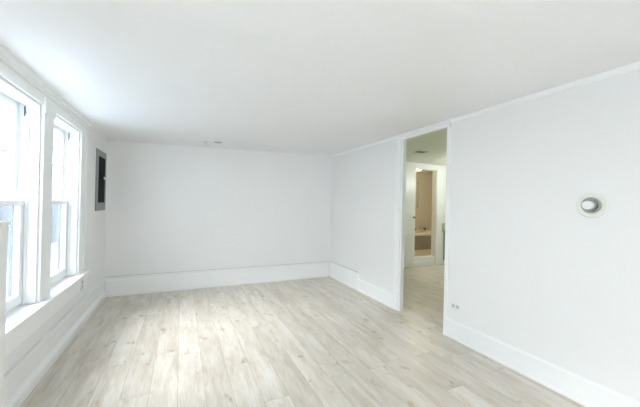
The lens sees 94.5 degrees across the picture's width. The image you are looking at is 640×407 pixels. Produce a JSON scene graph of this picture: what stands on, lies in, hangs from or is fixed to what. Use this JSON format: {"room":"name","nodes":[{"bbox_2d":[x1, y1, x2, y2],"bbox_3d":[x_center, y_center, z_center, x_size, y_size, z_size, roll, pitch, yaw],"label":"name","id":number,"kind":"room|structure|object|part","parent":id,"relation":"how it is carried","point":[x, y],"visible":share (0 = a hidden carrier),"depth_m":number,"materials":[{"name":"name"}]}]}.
{"room":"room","nodes":[
{"label":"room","id":0,"kind":"room"},
{"bbox_2d":[0,221,10,406],"bbox_3d":[-1.577,0.728,1.255,0.225,1.284,0.375,1,0,-25],"label":"wall","id":1,"kind":"structure","parent":0,"point":[3,224],"depth_m":1.44,"materials":[{"name":"white paint"}]},
{"bbox_2d":[1,76,106,373],"bbox_3d":[-1.449,0.171,0.548,0.165,2.400,8.416,1,0,-25],"label":"wall","id":2,"kind":"structure","parent":0,"point":[95,220],"depth_m":3.55,"materials":[{"name":"white paint"}]},
{"bbox_2d":[0,76,40,312],"bbox_3d":[-2.090,0.004,1.881,0.203,1.535,0.775,1,0,-25],"label":"window","id":3,"kind":"structure","parent":2,"relation":"in","point":[23,153],"depth_m":2.22,"materials":[{"name":"glass"},{"name":"white painted wood"}]},
{"bbox_3d":[-2.111,-0.364,1.868,0.036,0.756,0.735,1,0,-25],"label":"sash","id":4,"kind":"part","parent":3,"relation":"part of","materials":[{"name":"glass"}]},
{"bbox_3d":[-2.136,0.362,1.862,0.017,0.773,0.743,1,0,-25],"label":"screen frame","id":5,"kind":"part","parent":3,"relation":"part of","materials":[{"name":"grey paint"}]},
{"bbox_3d":[-2.091,0.363,1.883,0.036,0.773,0.735,1,0,-25],"label":"sash","id":6,"kind":"part","parent":3,"relation":"part of","materials":[{"name":"glass"}]},
{"bbox_2d":[24,106,26,116],"bbox_3d":[-2.206,-0.689,2.214,0.024,0.080,0.031,1,0,-25],"label":"cleat","id":7,"kind":"object","parent":3,"relation":"attached to","point":[25,108],"visible":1,"depth_m":2.21,"materials":[{"name":"black plastic"}]},
{"bbox_2d":[0,64,81,130],"bbox_3d":[-2.135,-0.029,2.245,0.018,1.580,1.975,1,0,-25],"label":"trim","id":8,"kind":"structure","parent":2,"relation":"attached to","point":[5,73],"depth_m":2.07,"materials":[{"name":"white paint"}]},
{"bbox_2d":[0,44,91,128],"bbox_3d":[-1.140,-0.844,0.196,0.054,0.086,6.930,1,0,-25],"label":"trim","id":9,"kind":"structure","parent":2,"relation":"attached to","point":[8,60],"depth_m":2.12,"materials":[{"name":"white paint"}]},
{"bbox_2d":[5,276,86,358],"bbox_3d":[-2.184,0.864,2.347,0.052,0.135,2.110,1,0,-25],"label":"trim","id":10,"kind":"structure","parent":2,"relation":"attached to","point":[21,335],"depth_m":2.20,"materials":[{"name":"white paint"}]},
{"bbox_2d":[37,97,55,301],"bbox_3d":[-2.187,-0.029,2.368,0.028,1.580,0.198,1,0,-25],"label":"trim","id":11,"kind":"structure","parent":2,"relation":"attached to","point":[48,109],"depth_m":2.33,"materials":[{"name":"white paint"}]},
{"bbox_2d":[5,270,90,338],"bbox_3d":[-2.220,0.778,2.368,0.142,0.035,2.180,1,0,-25],"label":"window sill","id":12,"kind":"structure","parent":2,"relation":"attached to","point":[15,320],"depth_m":2.20,"materials":[{"name":"white paint"}]},
{"bbox_2d":[4,277,105,406],"bbox_3d":[-1.417,1.230,0.664,0.036,0.285,7.986,1,0,-25],"label":"baseboard","id":13,"kind":"structure","parent":2,"relation":"attached to","point":[26,373],"depth_m":2.43,"materials":[{"name":"white paint"}]},
{"bbox_2d":[50,115,79,284],"bbox_3d":[-2.494,-0.002,2.748,0.203,1.535,0.760,1,0,-25],"label":"window","id":14,"kind":"structure","parent":2,"relation":"in","point":[68,151],"depth_m":3.08,"materials":[{"name":"glass"},{"name":"white painted wood"}]},
{"bbox_3d":[-2.540,0.356,2.729,0.017,0.773,0.728,1,0,-25],"label":"screen frame","id":15,"kind":"part","parent":14,"relation":"part of","materials":[{"name":"grey paint"}]},
{"bbox_3d":[-2.495,0.357,2.750,0.036,0.773,0.720,1,0,-25],"label":"sash","id":16,"kind":"part","parent":14,"relation":"part of","materials":[{"name":"glass"}]},
{"bbox_3d":[-2.516,-0.370,2.736,0.036,0.756,0.720,1,0,-25],"label":"sash","id":17,"kind":"part","parent":14,"relation":"part of","materials":[{"name":"glass"}]},
{"bbox_2d":[77,126,87,274],"bbox_3d":[-2.588,-0.035,3.228,0.028,1.580,0.190,1,0,-25],"label":"trim","id":18,"kind":"structure","parent":2,"relation":"attached to","point":[83,159],"depth_m":3.21,"materials":[{"name":"white paint"}]},
{"bbox_2d":[95,148,106,210],"bbox_3d":[-2.926,-0.305,3.969,0.030,0.794,0.510,1,0,-25],"label":"electrical panel","id":19,"kind":"object","parent":2,"relation":"attached to","point":[100,177],"visible":1,"depth_m":3.90,"materials":[{"name":"grey paint"}]},
{"bbox_3d":[-2.936,-0.315,3.975,0.016,0.604,0.330,1,0,-25],"label":"panel door","id":20,"kind":"part","parent":19,"relation":"part of","materials":[{"name":"black metal"}]},
{"bbox_2d":[104,140,331,290],"bbox_3d":[-1.446,0.176,5.121,3.707,2.420,0.130,1,0,-25],"label":"wall","id":21,"kind":"structure","parent":0,"point":[170,208],"depth_m":4.89,"materials":[{"name":"white paint"}]},
{"bbox_2d":[106,261,328,296],"bbox_3d":[-1.458,1.243,5.034,3.597,0.285,0.030,1,0,-25],"label":"baseboard","id":22,"kind":"structure","parent":21,"relation":"attached to","point":[161,282],"depth_m":4.86,"materials":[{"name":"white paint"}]},
{"bbox_2d":[20,264,584,406],"bbox_3d":[1.907,1.509,2.113,7.895,0.120,8.400,1,0,-25],"label":"floor","id":23,"kind":"structure","parent":0,"point":[319,341],"depth_m":2.72,"materials":[{"name":"beige wood"}]},
{"bbox_2d":[0,0,639,155],"bbox_3d":[0.181,-0.976,1.301,3.977,0.261,8.416,1,0,-25],"label":"ceiling","id":24,"kind":"structure","parent":0,"point":[315,77],"depth_m":1.86,"materials":[{"name":"white paint"}]},
{"bbox_2d":[204,141,221,144],"bbox_3d":[-1.607,-0.900,4.455,0.257,0.048,0.135,1,0,-8],"label":"smoke detector","id":25,"kind":"object","parent":24,"relation":"attached to","point":[205,142],"visible":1,"depth_m":4.42,"materials":[{"name":"white plastic"}]},
{"bbox_2d":[414,249,430,255],"bbox_3d":[3.034,1.394,8.392,3.150,0.200,1.770,1,0,-25],"label":"floor","id":26,"kind":"structure","parent":0,"point":[425,252],"depth_m":7.75,"materials":[{"name":"beige wood"}]},
{"bbox_2d":[414,225,430,249],"bbox_3d":[3.066,0.987,8.863,2.490,0.620,0.920,1,0,-25],"label":"bathtub","id":27,"kind":"object","parent":26,"relation":"on","point":[422,237],"visible":0.32,"depth_m":8.32,"materials":[{"name":"white ceramic"}]},
{"bbox_3d":[3.241,1.104,8.482,2.490,0.390,0.038,1,0,-25],"label":"panel","id":28,"kind":"part","parent":27,"relation":"part of","materials":[{"name":"beige wood"}]},
{"bbox_2d":[415,173,431,229],"bbox_3d":[2.993,0.218,8.420,3.250,2.550,1.870,1,0,-25],"label":"wall","id":29,"kind":"structure","parent":0,"point":[423,213],"depth_m":9.50,"materials":[{"name":"beige paint"}]},
{"bbox_2d":[414,255,434,266],"bbox_3d":[2.431,1.371,7.052,0.704,0.212,0.150,1,0,-25],"label":"trim","id":30,"kind":"structure","parent":29,"relation":"attached to","point":[429,260],"depth_m":7.01,"materials":[{"name":"white paint"}]},
{"bbox_2d":[416,170,432,173],"bbox_3d":[3.019,-1.026,8.425,3.250,0.100,1.870,1,0,-25],"label":"ceiling","id":31,"kind":"structure","parent":0,"point":[416,170],"depth_m":9.24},
{"bbox_2d":[405,171,445,267],"bbox_3d":[3.721,0.186,4.567,5.188,2.620,5.730,1,0,-25],"label":"wall","id":32,"kind":"structure","parent":0,"point":[444,172],"depth_m":7.26,"materials":[{"name":"white paint"}]},
{"bbox_2d":[404,167,415,267],"bbox_3d":[1.811,0.309,6.607,0.840,2.265,0.104,1,0,-25],"label":"door","id":33,"kind":"structure","parent":32,"relation":"in","point":[410,194],"depth_m":6.73,"materials":[{"name":"white paint"}]},
{"bbox_2d":[406,162,445,264],"bbox_3d":[1.966,0.258,6.825,3.418,2.416,0.154,1,0,-25],"label":"trim","id":34,"kind":"structure","parent":32,"relation":"attached to","point":[437,176],"depth_m":7.17,"materials":[{"name":"white paint"}]},
{"bbox_2d":[443,231,444,259],"bbox_3d":[3.045,1.031,7.258,0.027,0.719,0.030,1,0,-25],"label":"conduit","id":35,"kind":"object","parent":32,"relation":"attached to","point":[444,231],"visible":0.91,"depth_m":7.24,"materials":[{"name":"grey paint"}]},
{"bbox_2d":[406,129,446,165],"bbox_3d":[3.119,-0.988,4.261,3.788,0.100,5.500,1,0,-25],"label":"ceiling","id":36,"kind":"structure","parent":0,"point":[435,142],"depth_m":5.19,"materials":[{"name":"paint"}]},
{"bbox_2d":[412,150,429,153],"bbox_3d":[1.852,-0.956,5.470,0.260,0.012,0.200,1,0,-25],"label":"ceiling vent","id":37,"kind":"object","parent":36,"relation":"in","point":[416,151],"visible":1,"depth_m":5.43,"materials":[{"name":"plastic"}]},
{"bbox_2d":[330,69,639,401],"bbox_3d":[1.990,0.240,2.080,0.050,2.420,8.286,1,0,-25],"label":"wall","id":38,"kind":"structure","parent":0,"point":[553,283],"depth_m":2.42,"materials":[{"name":"white paint"}]},
{"bbox_2d":[329,261,392,307],"bbox_3d":[0.592,1.282,4.930,0.030,0.295,1.951,1,0,-25],"label":"baseboard","id":39,"kind":"structure","parent":38,"relation":"attached to","point":[346,276],"depth_m":4.86,"materials":[{"name":"white paint"}]},
{"bbox_2d":[332,136,395,156],"bbox_3d":[0.646,-0.919,4.941,0.014,0.028,1.951,1,0,-25],"label":"trim","id":40,"kind":"structure","parent":38,"relation":"attached to","point":[391,138],"depth_m":4.71,"materials":[{"name":"white paint"}]},
{"bbox_2d":[392,140,406,310],"bbox_3d":[1.075,0.288,4.007,0.084,2.298,0.120,1,0,-25],"label":"trim","id":41,"kind":"structure","parent":38,"relation":"attached to","point":[400,163],"depth_m":3.97,"materials":[{"name":"white paint"}]},
{"bbox_2d":[396,119,451,140],"bbox_3d":[1.263,-0.886,3.656,0.090,0.074,0.900,1,0,-25],"label":"trim","id":42,"kind":"structure","parent":38,"relation":"attached to","point":[442,125],"depth_m":3.58,"materials":[{"name":"white paint"}]},
{"bbox_2d":[443,126,451,317],"bbox_3d":[1.428,0.292,3.276,0.063,2.300,0.057,1,0,-25],"label":"trim","id":43,"kind":"structure","parent":38,"relation":"attached to","point":[449,129],"depth_m":3.26,"materials":[{"name":"white paint"}]},
{"bbox_2d":[451,301,460,311],"bbox_3d":[1.440,1.094,3.145,0.010,0.072,0.125,1,0,-25],"label":"wall outlet","id":44,"kind":"object","parent":38,"relation":"attached to","point":[455,306],"visible":1,"depth_m":3.13,"materials":[{"name":"white plastic"}]},
{"bbox_2d":[443,317,639,406],"bbox_3d":[2.461,1.362,0.925,0.026,0.190,5.180,1,0,-25],"label":"baseboard","id":45,"kind":"structure","parent":38,"relation":"attached to","point":[588,393],"depth_m":2.39,"materials":[{"name":"white paint"}]},
{"bbox_2d":[450,61,639,122],"bbox_3d":[2.518,-0.884,0.912,0.028,0.045,5.135,1,0,-25],"label":"trim","id":46,"kind":"structure","parent":38,"relation":"attached to","point":[634,66],"depth_m":2.31,"materials":[{"name":"white paint"}]},
{"bbox_2d":[576,193,608,217],"bbox_3d":[1.913,0.013,2.103,0.079,0.184,0.184,1,0,-25],"label":"thermostat","id":47,"kind":"object","parent":38,"relation":"attached to","point":[589,205],"visible":1,"depth_m":2.09,"materials":[{"name":"white plastic"}]},
{"label":"outside","id":48,"kind":"structure","parent":0,"visible":0},
{"bbox_2d":[6,242,56,298],"bbox_3d":[-18.450,1.560,2.440,28.695,0.100,80.000,1,0,-25],"label":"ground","id":49,"kind":"structure","parent":48,"point":[53,268],"depth_m":8.97,"materials":[{"name":"white"}]},
{"bbox_2d":[0,205,57,257],"bbox_3d":[-10.934,0.812,11.476,0.102,1.782,38.034,1,0,-25],"label":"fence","id":50,"kind":"object","parent":49,"relation":"on","point":[4,210],"visible":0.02,"depth_m":12.65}
]}

